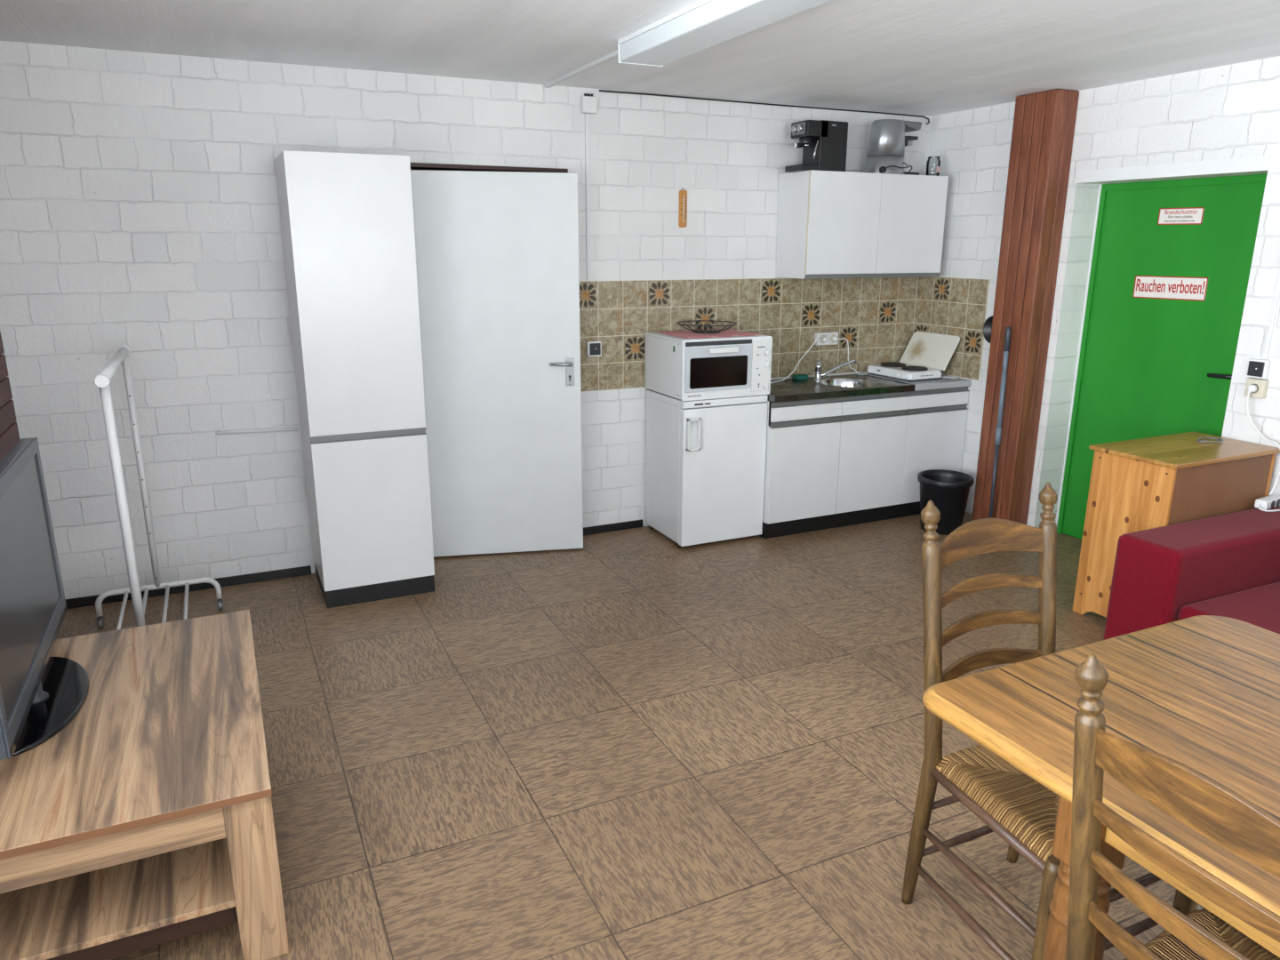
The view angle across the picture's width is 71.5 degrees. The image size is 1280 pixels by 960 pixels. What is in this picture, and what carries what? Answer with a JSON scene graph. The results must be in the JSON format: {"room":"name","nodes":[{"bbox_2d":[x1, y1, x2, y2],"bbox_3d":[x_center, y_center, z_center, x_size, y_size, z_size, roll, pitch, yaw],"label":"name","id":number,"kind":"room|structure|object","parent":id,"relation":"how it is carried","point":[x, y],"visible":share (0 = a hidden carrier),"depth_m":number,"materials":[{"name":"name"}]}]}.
{"room":"common room","nodes":[
{"label":"common room","id":0,"kind":"room"},
{"bbox_2d":[0,40,932,599],"bbox_3d":[-0.473,-0.916,5.087,5.875,2.641,0.240,-7,16,-24],"label":"wall","id":1,"kind":"structure","parent":0,"point":[140,211],"depth_m":4.26,"materials":[{"name":"brick"}]},
{"bbox_2d":[65,565,311,608],"bbox_3d":[-2.265,0.536,4.457,1.168,0.047,0.012,-7,16,-24],"label":"baseboard","id":2,"kind":"structure","parent":1,"relation":"attached to","point":[84,601],"depth_m":4.50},
{"bbox_2d":[216,426,298,434],"bbox_3d":[-1.900,-0.244,4.426,0.376,0.027,0.022,-7,16,-24],"label":"pipe","id":3,"kind":"object","parent":1,"relation":"attached to","point":[258,430],"visible":1,"depth_m":4.42,"materials":[{"name":"metal"}]},
{"bbox_2d":[410,162,567,172],"bbox_3d":[-0.845,-0.630,4.906,0.942,2.080,0.134,-7,16,-24],"label":"trim","id":4,"kind":"structure","parent":1,"relation":"attached to","point":[413,165],"depth_m":4.60,"materials":[{"name":"wood"}]},
{"bbox_2d":[410,169,583,556],"bbox_3d":[-0.754,-0.569,4.728,0.885,2.030,0.102,-3,15,-10],"label":"door","id":5,"kind":"structure","parent":1,"relation":"in","point":[497,252],"depth_m":4.72,"materials":[{"name":"paint"}]},
{"bbox_2d":[584,113,591,279],"bbox_3d":[-0.285,-1.536,4.867,0.022,0.865,0.014,-7,16,-24],"label":"cable trunking","id":6,"kind":"object","parent":1,"relation":"attached to","point":[587,116],"visible":1,"depth_m":4.86,"materials":[{"name":"white paint"}]},
{"bbox_2d":[580,93,597,114],"bbox_3d":[-0.272,-2.002,4.734,0.084,0.098,0.040,-7,16,-24],"label":"junction box","id":7,"kind":"object","parent":1,"relation":"attached to","point":[588,104],"visible":1,"depth_m":4.72,"materials":[{"name":"white plastic"}]},
{"bbox_2d":[583,519,642,535],"bbox_3d":[-0.182,0.290,5.409,0.440,0.047,0.012,-7,16,-24],"label":"baseboard","id":8,"kind":"structure","parent":1,"relation":"attached to","point":[629,524],"depth_m":5.41,"materials":[{"name":"black plastic"}]},
{"bbox_2d":[678,188,687,227],"bbox_3d":[0.247,-1.566,5.120,0.050,0.217,0.014,-7,16,-24],"label":"thermometer","id":9,"kind":"object","parent":1,"relation":"hanging from","point":[683,194],"visible":1,"depth_m":5.12,"materials":[{"name":"brown wood"}]},
{"bbox_2d":[579,277,917,391],"bbox_3d":[0.739,-0.935,5.531,2.472,0.620,0.009,-7,16,-24],"label":"tile backsplash","id":10,"kind":"structure","parent":1,"relation":"attached to","point":[876,316],"depth_m":5.51,"materials":[{"name":"tile"}]},
{"bbox_2d":[586,340,601,356],"bbox_3d":[-0.261,-0.747,5.066,0.086,0.086,0.038,-7,16,-24],"label":"light switch","id":11,"kind":"object","parent":10,"relation":"attached to","point":[594,348],"visible":1,"depth_m":5.05,"materials":[{"name":"white plastic"}]},
{"bbox_2d":[814,331,838,345],"bbox_3d":[1.202,-0.912,5.736,0.164,0.080,0.039,-7,16,-24],"label":"wall socket","id":12,"kind":"object","parent":10,"relation":"attached to","point":[830,334],"visible":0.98,"depth_m":5.72,"materials":[{"name":"white plastic"}]},
{"bbox_2d":[599,89,929,124],"bbox_3d":[0.819,-2.183,5.230,2.292,0.053,0.017,-7,16,-24],"label":"cable","id":13,"kind":"object","parent":1,"relation":"attached to","point":[604,91],"visible":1,"depth_m":5.16,"materials":[{"name":"plastic"}]},
{"bbox_2d":[775,169,948,279],"bbox_3d":[1.368,-1.562,5.489,1.027,0.604,0.321,-7,16,-24],"label":"upper cabinet","id":14,"kind":"object","parent":1,"relation":"attached to","point":[831,224],"visible":1,"depth_m":5.32,"materials":[{"name":"white laminate"}]},
{"bbox_2d":[784,120,847,172],"bbox_3d":[1.013,-1.933,5.168,0.348,0.275,0.181,-7,16,-24],"label":"espresso machine","id":15,"kind":"object","parent":14,"relation":"on","point":[823,143],"visible":0.95,"depth_m":5.12,"materials":[{"name":"black plastic"}]},
{"bbox_2d":[784,164,818,172],"bbox_3d":[0.939,-1.810,5.171,0.120,0.034,0.164,-7,16,-24],"label":"drip tray","id":16,"kind":"object","parent":15,"relation":"on","point":[797,167],"depth_m":5.11,"materials":[{"name":"black plastic"}]},
{"bbox_2d":[864,119,921,175],"bbox_3d":[1.537,-2.019,5.424,0.355,0.312,0.192,-7,16,-24],"label":"coffee machine","id":17,"kind":"object","parent":14,"relation":"on","point":[887,142],"visible":0.86,"depth_m":5.33,"materials":[{"name":"silver metal"}]},
{"bbox_2d":[904,171,919,175],"bbox_3d":[1.640,-1.891,5.509,0.125,0.022,0.120,-7,16,-24],"label":"drip tray","id":18,"kind":"object","parent":17,"relation":"on","point":[913,173],"depth_m":5.46,"materials":[{"name":"grey plastic"}]},
{"bbox_2d":[879,161,911,174],"bbox_3d":[1.532,-1.871,5.330,0.282,0.074,0.044,-11,18,-35],"label":"cable","id":19,"kind":"object","parent":14,"relation":"on","point":[883,169],"visible":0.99,"depth_m":5.29,"materials":[{"name":"black plastic"}]},
{"bbox_2d":[925,156,941,175],"bbox_3d":[1.821,-1.944,5.525,0.084,0.118,0.085,-7,16,-24],"label":"glass jar","id":20,"kind":"object","parent":14,"relation":"on","point":[938,168],"visible":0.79,"depth_m":5.51,"materials":[{"name":"clear glass"}]},
{"bbox_2d":[56,512,1175,959],"bbox_3d":[0.952,1.125,2.496,5.875,0.060,6.940,-7,16,-24],"label":"floor","id":21,"kind":"structure","parent":0,"point":[634,743],"depth_m":3.06,"materials":[{"name":"tile"}]},
{"bbox_2d":[0,609,288,959],"bbox_3d":[-1.466,0.852,2.451,0.813,0.475,1.146,-7,16,-24],"label":"tv stand","id":22,"kind":"object","parent":21,"relation":"on","point":[145,821],"visible":0.92,"depth_m":2.13,"materials":[{"name":"laminate"}]},
{"bbox_2d":[0,437,89,759],"bbox_3d":[-1.695,0.294,2.377,0.306,0.640,0.950,-7,16,-24],"label":"television","id":23,"kind":"object","parent":22,"relation":"on","point":[41,693],"visible":1,"depth_m":2.39,"materials":[{"name":"black plastic"}]},
{"bbox_2d":[0,837,235,959],"bbox_3d":[-1.471,0.925,2.468,0.743,0.019,1.053,-7,16,-24],"label":"shelf","id":24,"kind":"object","parent":22,"relation":"attached to","point":[44,921],"depth_m":2.13,"materials":[{"name":"laminate"}]},
{"bbox_2d":[94,344,223,630],"bbox_3d":[-2.023,0.142,3.581,0.516,1.262,0.979,-7,16,-24],"label":"clothes rack","id":25,"kind":"object","parent":21,"relation":"on","point":[102,380],"visible":0.62,"depth_m":3.71,"materials":[{"name":"silver metal"}]},
{"bbox_2d":[274,150,434,607],"bbox_3d":[-1.369,-0.469,4.321,0.524,2.066,0.519,-7,16,-24],"label":"tall cabinet","id":26,"kind":"object","parent":21,"relation":"on","point":[348,224],"visible":1,"depth_m":4.08,"materials":[{"name":"white laminate"}]},
{"bbox_2d":[645,389,767,547],"bbox_3d":[0.388,-0.092,5.277,0.546,0.858,0.518,-7,16,-24],"label":"fridge","id":27,"kind":"object","parent":21,"relation":"on","point":[705,460],"visible":0.96,"depth_m":5.09,"materials":[{"name":"white metal"}]},
{"bbox_2d":[644,328,772,401],"bbox_3d":[0.396,-0.667,5.117,0.572,0.335,0.526,-7,16,-24],"label":"oven","id":28,"kind":"object","parent":27,"relation":"on","point":[689,369],"visible":0.98,"depth_m":4.93,"materials":[{"name":"white metal"}]},
{"bbox_2d":[655,328,761,338],"bbox_3d":[0.390,-0.843,5.111,0.498,0.006,0.388,-7,16,-24],"label":"checked cloth","id":29,"kind":"object","parent":28,"relation":"on","point":[729,332],"visible":0.84,"depth_m":5.07,"materials":[{"name":"red fabric"}]},
{"bbox_2d":[676,320,736,333],"bbox_3d":[0.384,-0.876,5.116,0.346,0.054,0.346,-7,16,-24],"label":"wire bowl","id":30,"kind":"object","parent":29,"relation":"on","point":[677,323],"visible":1,"depth_m":5.10,"materials":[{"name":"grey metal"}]},
{"bbox_2d":[770,332,827,383],"bbox_3d":[0.913,-0.755,5.530,0.695,0.291,0.066,-10,18,-34],"label":"plug","id":31,"kind":"object","parent":28,"relation":"attached to","point":[823,339],"visible":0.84,"depth_m":5.64,"materials":[{"name":"white plastic"}]},
{"bbox_2d":[758,397,842,538],"bbox_3d":[0.861,-0.129,5.492,0.488,0.822,0.537,-7,16,-24],"label":"base cabinet","id":32,"kind":"object","parent":21,"relation":"on","point":[802,450],"visible":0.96,"depth_m":5.25,"materials":[{"name":"white laminate"}]},
{"bbox_2d":[766,373,915,402],"bbox_3d":[1.107,-0.528,5.496,1.022,0.136,0.552,-7,16,-24],"label":"sink","id":33,"kind":"object","parent":32,"relation":"on","point":[844,385],"visible":0.63,"depth_m":5.37,"materials":[{"name":"metal"}]},
{"bbox_2d":[792,374,807,380],"bbox_3d":[1.019,-0.654,5.658,0.090,0.030,0.060,-7,16,-24],"label":"sponge","id":34,"kind":"object","parent":33,"relation":"on","point":[797,377],"visible":1,"depth_m":5.63,"materials":[{"name":"green"}]},
{"bbox_2d":[813,357,856,383],"bbox_3d":[1.212,-0.695,5.597,0.282,0.144,0.111,-4,15,-15],"label":"tap","id":35,"kind":"object","parent":33,"relation":"attached to","point":[818,366],"visible":1,"depth_m":5.54,"materials":[{"name":"silver metal"}]},
{"bbox_2d":[813,363,822,383],"bbox_3d":[1.109,-0.668,5.543,0.052,0.118,0.052,-7,16,-24],"label":"tap","id":36,"kind":"object","parent":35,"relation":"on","point":[818,374],"depth_m":5.53,"materials":[{"name":"silver metal"}]},
{"bbox_2d":[832,391,910,527],"bbox_3d":[1.314,-0.183,5.699,0.506,0.822,0.537,-7,16,-24],"label":"base cabinet","id":37,"kind":"object","parent":21,"relation":"on","point":[873,435],"visible":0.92,"depth_m":5.46,"materials":[{"name":"white laminate"}]},
{"bbox_2d":[896,386,969,518],"bbox_3d":[1.765,-0.236,5.905,0.484,0.822,0.537,-7,16,-24],"label":"base cabinet","id":38,"kind":"object","parent":21,"relation":"on","point":[936,418],"visible":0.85,"depth_m":5.64,"materials":[{"name":"white laminate"}]},
{"bbox_2d":[861,372,971,391],"bbox_3d":[1.780,-0.654,5.795,0.467,0.038,0.544,-7,16,-24],"label":"countertop","id":39,"kind":"structure","parent":38,"relation":"on","point":[940,382],"depth_m":5.60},
{"bbox_2d":[867,331,959,381],"bbox_3d":[1.768,-0.809,5.782,0.423,0.266,0.414,-7,17,-26],"label":"hotplate","id":40,"kind":"object","parent":39,"relation":"on","point":[926,354],"visible":1,"depth_m":5.78,"materials":[{"name":"white metal"}]},
{"bbox_2d":[831,336,867,375],"bbox_3d":[1.378,-0.808,5.791,0.299,0.260,0.048,-6,16,-21],"label":"plug","id":41,"kind":"object","parent":40,"relation":"attached to","point":[834,338],"visible":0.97,"depth_m":5.76,"materials":[{"name":"white plastic"}]},
{"bbox_2d":[941,374,957,378],"bbox_3d":[1.957,-0.682,5.808,0.078,0.008,0.255,-5,16,-19],"label":"loose cable","id":42,"kind":"object","parent":39,"relation":"on","point":[945,376],"visible":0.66,"depth_m":5.74,"materials":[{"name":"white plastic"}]},
{"bbox_2d":[917,469,974,535],"bbox_3d":[1.852,0.139,5.433,0.332,0.340,0.328,-7,16,-24],"label":"bucket","id":43,"kind":"object","parent":21,"relation":"on","point":[948,491],"visible":0.91,"depth_m":5.33,"materials":[{"name":"plastic"}]},
{"bbox_2d":[988,326,1011,518],"bbox_3d":[2.113,-0.264,5.200,0.097,1.242,0.205,-7,16,-24],"label":"broom","id":44,"kind":"object","parent":21,"relation":"on","point":[998,431],"visible":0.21,"depth_m":5.19,"materials":[{"name":"plastic"}]},
{"bbox_2d":[901,482,1191,959],"bbox_3d":[0.974,0.618,2.141,0.521,1.106,0.542,-7,16,-24],"label":"chair","id":45,"kind":"object","parent":21,"relation":"on","point":[1021,811],"visible":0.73,"depth_m":2.19,"materials":[{"name":"brown wood"}]},
{"bbox_2d":[922,615,1279,959],"bbox_3d":[1.433,0.978,1.423,1.010,0.780,1.825,-7,16,-24],"label":"dining table","id":46,"kind":"object","parent":21,"relation":"on","point":[1201,692],"visible":0.56,"depth_m":1.77,"materials":[{"name":"brown wood"}]},
{"bbox_2d":[1065,653,1279,959],"bbox_3d":[0.976,0.816,1.400,0.542,1.106,0.521,-7,16,-24],"label":"chair","id":47,"kind":"object","parent":21,"relation":"on","point":[1199,802],"visible":0.98,"depth_m":1.30,"materials":[{"name":"brown wood"}]},
{"bbox_2d":[1072,432,1279,617],"bbox_3d":[2.473,0.242,4.139,0.736,0.812,0.419,-7,16,-24],"label":"wooden cabinet","id":48,"kind":"object","parent":21,"relation":"on","point":[1155,482],"visible":0.66,"depth_m":3.96,"materials":[{"name":"brown wood"}]},
{"bbox_2d":[1196,437,1223,442],"bbox_3d":[2.648,-0.185,4.133,0.131,0.014,0.090,-7,16,-24],"label":"ring","id":49,"kind":"object","parent":48,"relation":"on","point":[1218,438],"visible":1,"depth_m":4.13,"materials":[{"name":"silver metal"}]},
{"bbox_2d":[1103,494,1279,639],"bbox_3d":[2.925,0.606,2.879,1.072,0.760,2.349,-7,16,-24],"label":"sofa","id":50,"kind":"object","parent":21,"relation":"on","point":[1228,565],"depth_m":3.57,"materials":[{"name":"red fabric"}]},
{"bbox_2d":[1177,581,1279,634],"bbox_3d":[2.569,0.564,3.377,0.778,0.108,0.596,-7,16,-24],"label":"seat cushion","id":51,"kind":"object","parent":50,"relation":"on","point":[1254,603],"depth_m":3.47,"materials":[{"name":"red fabric"}]},
{"bbox_2d":[1246,384,1279,495],"bbox_3d":[2.824,-0.186,4.041,0.050,0.469,0.227,-4,15,-14],"label":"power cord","id":52,"kind":"object","parent":50,"relation":"attached to","point":[1251,388],"visible":1,"depth_m":4.06,"materials":[{"name":"white plastic"}]},
{"bbox_2d":[0,0,1279,115],"bbox_3d":[0.961,-1.383,1.827,5.875,0.150,6.940,-7,16,-24],"label":"ceiling","id":53,"kind":"structure","parent":0,"point":[912,57],"depth_m":3.60,"materials":[{"name":"white paint"}]},
{"bbox_2d":[544,49,617,87],"bbox_3d":[-0.275,-1.931,4.191,0.028,0.017,0.980,-7,16,-24],"label":"cable trunking","id":54,"kind":"object","parent":53,"relation":"attached to","point":[607,58],"visible":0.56,"depth_m":4.15,"materials":[{"name":"white paint"}]},
{"bbox_2d":[617,0,831,66],"bbox_3d":[0.344,-1.564,2.955,0.202,0.086,1.600,-7,16,-24],"label":"ceiling lamp","id":55,"kind":"object","parent":53,"relation":"attached to","point":[700,25],"visible":1,"depth_m":3.11,"materials":[{"name":"white plastic"}]},
{"bbox_2d":[971,88,1079,524],"bbox_3d":[2.210,-0.900,5.160,0.165,2.491,0.284,-7,16,-24],"label":"column","id":56,"kind":"structure","parent":0,"point":[1044,125],"depth_m":5.04,"materials":[{"name":"red wood"}]},
{"bbox_2d":[928,56,1279,527],"bbox_3d":[3.483,-0.396,3.187,0.400,2.641,6.700,-7,16,-24],"label":"wall","id":57,"kind":"structure","parent":0,"point":[1230,111],"depth_m":4.68,"materials":[{"name":"brick"}]},
{"bbox_2d":[912,276,990,380],"bbox_3d":[2.000,-0.998,5.782,0.009,0.620,0.618,-7,16,-24],"label":"tile backsplash","id":58,"kind":"structure","parent":57,"relation":"attached to","point":[948,306],"depth_m":5.70,"materials":[{"name":"tile"}]},
{"bbox_2d":[983,315,992,343],"bbox_3d":[2.163,-0.969,5.388,0.045,0.286,0.170,-7,16,-24],"label":"frying pan","id":59,"kind":"object","parent":57,"relation":"hanging from","point":[988,324],"visible":0.2,"depth_m":5.46,"materials":[{"name":"black metal"}]},
{"bbox_2d":[1056,174,1267,539],"bbox_3d":[2.763,-0.538,4.728,0.120,2.018,1.017,-7,16,-24],"label":"door","id":60,"kind":"structure","parent":57,"relation":"in","point":[1146,367],"depth_m":4.71,"materials":[{"name":"green paint"}]},
{"bbox_2d":[1132,275,1208,301],"bbox_3d":[2.755,-1.000,4.633,0.002,0.120,0.399,-7,16,-24],"label":"sign","id":61,"kind":"object","parent":60,"relation":"attached to","point":[1185,288],"visible":1,"depth_m":4.62,"materials":[{"name":"white plastic"}]},
{"bbox_2d":[1157,207,1204,224],"bbox_3d":[2.757,-1.346,4.540,0.002,0.084,0.239,-7,16,-24],"label":"sign","id":62,"kind":"object","parent":60,"relation":"attached to","point":[1191,215],"visible":1,"depth_m":4.54,"materials":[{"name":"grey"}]},
{"bbox_2d":[1075,155,1270,183],"bbox_3d":[2.579,-1.524,4.385,0.004,0.062,0.997,-7,16,-24],"label":"trim","id":63,"kind":"structure","parent":57,"relation":"attached to","point":[1254,164],"depth_m":4.32,"materials":[{"name":"white paint"}]},
{"bbox_2d":[1244,377,1269,398],"bbox_3d":[2.830,-0.422,4.086,0.034,0.084,0.084,-7,16,-24],"label":"wall socket","id":64,"kind":"object","parent":57,"relation":"attached to","point":[1262,385],"visible":0.94,"depth_m":4.06,"materials":[{"name":"white plastic"}]},
{"bbox_2d":[1248,383,1260,393],"bbox_3d":[2.816,-0.420,4.080,0.004,0.051,0.052,-7,16,-24],"label":"plug","id":65,"kind":"object","parent":64,"relation":"attached to","point":[1258,391],"depth_m":4.07,"materials":[{"name":"white plastic"}]},
{"bbox_2d":[1246,358,1271,379],"bbox_3d":[2.825,-0.508,4.069,0.038,0.086,0.086,-7,16,-24],"label":"light switch","id":66,"kind":"object","parent":57,"relation":"attached to","point":[1256,368],"visible":1,"depth_m":4.05,"materials":[{"name":"white plastic"}]},
{"bbox_2d":[1263,266,1279,359],"bbox_3d":[2.846,-1.175,3.881,0.013,1.293,0.018,-7,16,-24],"label":"cable trunking","id":67,"kind":"object","parent":57,"relation":"attached to","point":[1276,295],"visible":1,"depth_m":4.00,"materials":[{"name":"white paint"}]},
{"bbox_3d":[-1.491,0.192,0.915,0.250,2.641,6.700,-7,16,-24],"label":"wall","id":68,"kind":"structure","parent":0,"visible":0},
{"bbox_2d":[0,331,20,460],"bbox_3d":[-2.223,-0.273,2.720,0.016,2.466,2.696,-7,16,-24],"label":"wall paneling","id":69,"kind":"structure","parent":68,"relation":"attached to","point":[9,431],"depth_m":3.84,"materials":[{"name":"brown wood"}]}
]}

